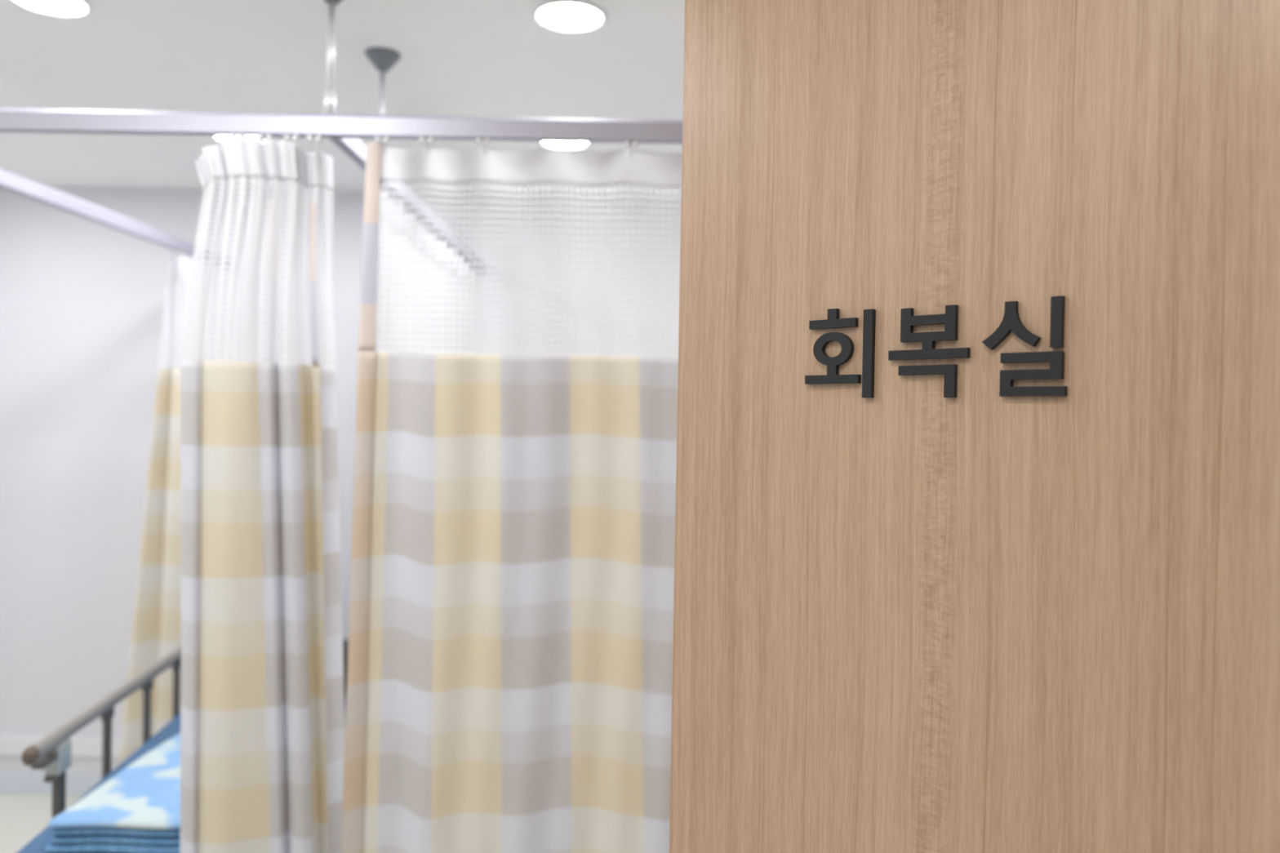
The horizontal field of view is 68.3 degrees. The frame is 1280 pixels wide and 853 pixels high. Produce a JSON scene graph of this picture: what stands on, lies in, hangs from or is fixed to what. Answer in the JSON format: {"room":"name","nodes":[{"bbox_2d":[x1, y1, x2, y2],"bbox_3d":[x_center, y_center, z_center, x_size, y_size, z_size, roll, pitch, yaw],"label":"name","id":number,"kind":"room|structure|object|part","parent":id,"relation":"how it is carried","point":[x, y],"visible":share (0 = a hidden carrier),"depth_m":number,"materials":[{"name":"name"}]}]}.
{"room":"hospital room","nodes":[
{"label":"hospital room","id":0,"kind":"room"},
{"bbox_2d":[0,793,83,852],"bbox_3d":[-0.128,1.697,0.886,5.800,0.100,6.550,1,0,0],"label":"floor","id":1,"kind":"structure","parent":0,"point":[23,816],"depth_m":3.83,"materials":[{"name":"plastic"}]},
{"bbox_2d":[16,645,346,852],"bbox_3d":[-1.201,1.175,3.019,0.675,0.876,1.855,1,0,-7],"label":"hospital bed","id":2,"kind":"object","parent":1,"relation":"on","point":[51,753],"visible":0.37,"depth_m":2.55,"materials":[{"name":"grey metal"}]},
{"bbox_3d":[-1.421,0.800,2.253,0.030,0.014,0.075,1,0,-7],"label":"release lever","id":3,"kind":"part","parent":2,"relation":"part of","materials":[{"name":"grey metal"}]},
{"bbox_3d":[-1.431,0.954,2.322,0.020,0.280,0.032,1,0,-7],"label":"post","id":4,"kind":"part","parent":2,"relation":"part of","materials":[{"name":"grey metal"}]},
{"bbox_3d":[-1.487,0.756,2.804,0.030,0.044,1.259,1,0,-7],"label":"rail","id":5,"kind":"part","parent":2,"relation":"part of","materials":[{"name":"beige metal"}]},
{"bbox_3d":[-1.464,0.931,2.589,0.022,0.322,0.042,1,0,-7],"label":"post","id":6,"kind":"part","parent":2,"relation":"part of","materials":[{"name":"grey metal"}]},
{"bbox_2d":[44,834,180,852],"bbox_3d":[-1.158,0.922,2.407,0.314,0.039,0.680,1,0,0],"label":"folded blanket","id":7,"kind":"object","parent":2,"relation":"on","point":[79,842],"visible":0.16,"depth_m":2.08,"materials":[{"name":"blue fabric"}]},
{"bbox_2d":[48,733,180,836],"bbox_3d":[-1.155,0.884,2.407,0.308,0.039,0.680,1,0,0],"label":"folded blanket","id":8,"kind":"object","parent":7,"relation":"on","point":[143,798],"visible":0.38,"depth_m":2.17,"materials":[{"name":"blue fabric"}]},
{"bbox_3d":[-1.497,0.928,2.862,0.022,0.322,0.042,1,0,-7],"label":"post","id":9,"kind":"part","parent":2,"relation":"part of","materials":[{"name":"grey metal"}]},
{"bbox_3d":[-1.527,0.926,3.105,0.022,0.322,0.042,1,0,-7],"label":"post","id":10,"kind":"part","parent":2,"relation":"part of","materials":[{"name":"grey metal"}]},
{"bbox_2d":[342,639,348,696],"bbox_3d":[-0.984,0.845,3.309,0.340,0.185,0.140,1,0,-7],"label":"cushion","id":11,"kind":"object","parent":2,"relation":"on","point":[345,642],"visible":0.02,"depth_m":3.24,"materials":[{"name":"black plastic"}]},
{"bbox_2d":[0,186,680,774],"bbox_3d":[-0.092,0.319,4.103,5.800,2.615,0.100,1,0,0],"label":"wall","id":12,"kind":"structure","parent":0,"point":[82,300],"depth_m":4.06,"materials":[{"name":"paint"}]},
{"bbox_2d":[0,773,102,795],"bbox_3d":[-0.115,1.584,4.055,5.800,0.086,0.012,1,0,0],"label":"baseboard","id":13,"kind":"structure","parent":12,"relation":"attached to","point":[10,783],"depth_m":4.06,"materials":[{"name":"plastic"}]},
{"bbox_2d":[0,734,120,757],"bbox_3d":[-0.112,1.419,4.049,5.800,0.084,0.022,1,0,0],"label":"trim","id":14,"kind":"structure","parent":12,"relation":"attached to","point":[14,745],"depth_m":4.05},
{"bbox_2d":[0,167,230,268],"bbox_3d":[-1.777,-0.696,3.085,0.030,0.046,1.934,1,0,0],"label":"track","id":15,"kind":"object","parent":12,"relation":"attached to","point":[11,181],"visible":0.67,"depth_m":3.04,"materials":[{"name":"metal"}]},
{"bbox_2d":[118,253,208,764],"bbox_3d":[-1.782,0.288,3.655,0.234,1.902,0.478,1,0,0],"label":"curtain","id":16,"kind":"object","parent":15,"relation":"hanging from","point":[156,633],"visible":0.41,"depth_m":3.55,"materials":[{"name":"fabric"}]},
{"bbox_3d":[-1.786,0.509,3.657,0.235,1.460,0.480,1,0,0],"label":"fabric panel","id":17,"kind":"part","parent":16,"relation":"part of","materials":[{"name":"beige fabric"}]},
{"bbox_3d":[-1.769,-0.400,3.729,0.136,0.356,0.271,1,0,0],"label":"net panel","id":18,"kind":"part","parent":16,"relation":"part of","materials":[{"name":"white fabric"}]},
{"bbox_2d":[0,0,684,197],"bbox_3d":[-0.078,-1.017,0.869,5.800,0.100,6.550,1,0,0],"label":"ceiling","id":19,"kind":"structure","parent":0,"point":[473,58],"depth_m":2.63,"materials":[{"name":"paint"}]},
{"bbox_2d":[9,0,93,17],"bbox_3d":[-1.382,-0.996,2.205,0.184,0.008,0.184,1,0,0],"label":"recessed light","id":20,"kind":"object","parent":19,"relation":"in","point":[59,8],"visible":1,"depth_m":2.23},
{"bbox_2d":[212,136,265,142],"bbox_3d":[-1.390,-1.003,3.271,0.184,0.008,0.184,1,0,0],"label":"recessed light","id":21,"kind":"object","parent":19,"relation":"in","point":[219,138],"visible":0.09,"depth_m":3.27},
{"bbox_2d":[324,0,342,114],"bbox_3d":[-0.686,-0.839,2.097,0.092,0.294,0.092,1,0,0],"label":"hanger","id":22,"kind":"object","parent":19,"relation":"hanging from","point":[330,106],"visible":0.98,"depth_m":2.09,"materials":[{"name":"silver metal"}]},
{"bbox_2d":[324,89,336,114],"bbox_3d":[-0.689,-0.718,2.098,0.025,0.052,0.025,1,0,0],"label":"socket","id":23,"kind":"object","parent":22,"relation":"attached to","point":[330,106],"depth_m":2.09,"materials":[{"name":"silver metal"}]},
{"bbox_3d":[-0.686,-0.834,2.097,0.017,0.224,0.017,1,0,0],"label":"rod","id":24,"kind":"part","parent":22,"relation":"part of","materials":[{"name":"silver metal"}]},
{"bbox_2d":[324,0,342,5],"bbox_3d":[-0.684,-0.963,2.096,0.092,0.046,0.092,1,0,0],"label":"cup","id":25,"kind":"object","parent":22,"relation":"on","point":[331,2],"depth_m":2.09,"materials":[{"name":"grey metal"}]},
{"bbox_2d":[0,108,682,144],"bbox_3d":[-0.331,-0.663,2.097,4.500,0.046,0.030,1,0,0],"label":"track","id":26,"kind":"object","parent":22,"relation":"hanging from","point":[11,120],"visible":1,"depth_m":2.08,"materials":[{"name":"metal"}]},
{"bbox_2d":[180,133,345,852],"bbox_3d":[-0.820,0.320,2.061,0.389,1.934,0.134,1,0,-9],"label":"curtain","id":27,"kind":"object","parent":26,"relation":"hanging from","point":[263,723],"visible":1,"depth_m":2.02,"materials":[{"name":"fabric"}]},
{"bbox_3d":[-0.853,-0.338,2.048,0.305,0.399,0.112,1,0,-5],"label":"net panel","id":28,"kind":"part","parent":27,"relation":"part of","materials":[{"name":"white fabric"}]},
{"bbox_3d":[-0.847,0.574,2.049,0.351,1.425,0.127,1,0,-5],"label":"fabric panel","id":29,"kind":"part","parent":27,"relation":"part of","materials":[{"name":"beige fabric"}]},
{"bbox_3d":[-0.701,-0.334,2.111,0.018,0.394,0.064,1,0,20],"label":"net panel","id":30,"kind":"part","parent":27,"relation":"part of","materials":[{"name":"white fabric"}]},
{"bbox_3d":[-0.681,0.577,2.110,0.072,1.425,0.060,1,0,12],"label":"fabric panel","id":31,"kind":"part","parent":27,"relation":"part of","materials":[{"name":"white fabric"}]},
{"bbox_2d":[341,136,682,852],"bbox_3d":[0.240,0.355,2.099,1.799,1.966,0.040,1,0,0],"label":"curtain","id":32,"kind":"object","parent":26,"relation":"hanging from","point":[509,668],"visible":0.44,"depth_m":2.10,"materials":[{"name":"fabric"}]},
{"bbox_3d":[0.237,0.592,2.100,1.796,1.491,0.037,1,0,0],"label":"fabric panel","id":33,"kind":"part","parent":32,"relation":"part of","materials":[{"name":"beige fabric"}]},
{"bbox_3d":[0.224,-0.342,2.095,1.686,0.388,0.032,1,0,0],"label":"net panel","id":34,"kind":"part","parent":32,"relation":"part of","materials":[{"name":"white fabric"}]},
{"bbox_2d":[364,47,400,145],"bbox_3d":[-0.685,-0.842,2.504,0.092,0.294,0.092,1,0,0],"label":"hanger","id":35,"kind":"object","parent":19,"relation":"hanging from","point":[383,59],"visible":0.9,"depth_m":2.49,"materials":[{"name":"grey metal"}]},
{"bbox_3d":[-0.685,-0.837,2.504,0.017,0.224,0.017,1,0,0],"label":"rod","id":36,"kind":"part","parent":35,"relation":"part of","materials":[{"name":"silver metal"}]},
{"bbox_2d":[364,47,400,72],"bbox_3d":[-0.683,-0.966,2.503,0.092,0.046,0.092,1,0,0],"label":"cup","id":37,"kind":"object","parent":35,"relation":"on","point":[383,59],"depth_m":2.48,"materials":[{"name":"grey metal"}]},
{"bbox_2d":[327,137,484,273],"bbox_3d":[-0.682,-0.675,3.081,0.030,0.046,1.934,1,0,0],"label":"track","id":38,"kind":"object","parent":35,"relation":"hanging from","point":[355,149],"visible":0.41,"depth_m":2.67,"materials":[{"name":"metal"}]},
{"bbox_2d":[375,188,476,354],"bbox_3d":[-0.696,0.334,3.194,0.065,1.936,1.446,1,0,0],"label":"curtain","id":39,"kind":"object","parent":38,"relation":"hanging from","point":[384,230],"visible":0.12,"depth_m":2.90,"materials":[{"name":"fabric"}]},
{"bbox_2d":[537,141,591,149],"bbox_3d":[-0.260,-0.982,3.248,0.184,0.008,0.184,1,0,0],"label":"recessed light","id":40,"kind":"object","parent":19,"relation":"in","point":[571,145],"visible":0.48,"depth_m":3.28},
{"bbox_2d":[530,0,608,33],"bbox_3d":[-0.166,-0.974,2.240,0.184,0.008,0.184,1,0,0],"label":"recessed light","id":41,"kind":"object","parent":19,"relation":"in","point":[571,16],"visible":1,"depth_m":2.23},
{"bbox_2d":[670,0,1279,852],"bbox_3d":[0.857,0.360,0.571,2.116,2.615,0.120,1,1,43],"label":"wall","id":42,"kind":"structure","parent":0,"point":[909,617],"depth_m":0.97,"materials":[{"name":"brown wood"}]},
{"bbox_2d":[669,0,686,852],"bbox_3d":[0.085,0.341,1.296,0.003,2.615,0.120,1,1,43],"label":"trim","id":43,"kind":"structure","parent":42,"relation":"attached to","point":[685,0],"depth_m":1.25,"materials":[{"name":"brown wood"}]},
{"bbox_2d":[804,308,875,397],"bbox_3d":[0.228,-0.084,1.079,0.087,0.102,0.007,1,1,43],"label":"sign letter","id":44,"kind":"object","parent":42,"relation":"attached to","point":[833,321],"visible":1,"depth_m":1.07,"materials":[{"name":"grey plastic"}]},
{"bbox_2d":[888,304,970,397],"bbox_3d":[0.307,-0.079,1.005,0.089,0.096,0.007,1,1,43],"label":"sign letter","id":45,"kind":"object","parent":42,"relation":"attached to","point":[950,318],"visible":1,"depth_m":1.00,"materials":[{"name":"grey plastic"}]},
{"bbox_2d":[982,295,1067,396],"bbox_3d":[0.381,-0.078,0.936,0.083,0.097,0.007,1,1,43],"label":"sign letter","id":46,"kind":"object","parent":42,"relation":"attached to","point":[1011,322],"visible":1,"depth_m":0.93,"materials":[{"name":"grey plastic"}]}
]}

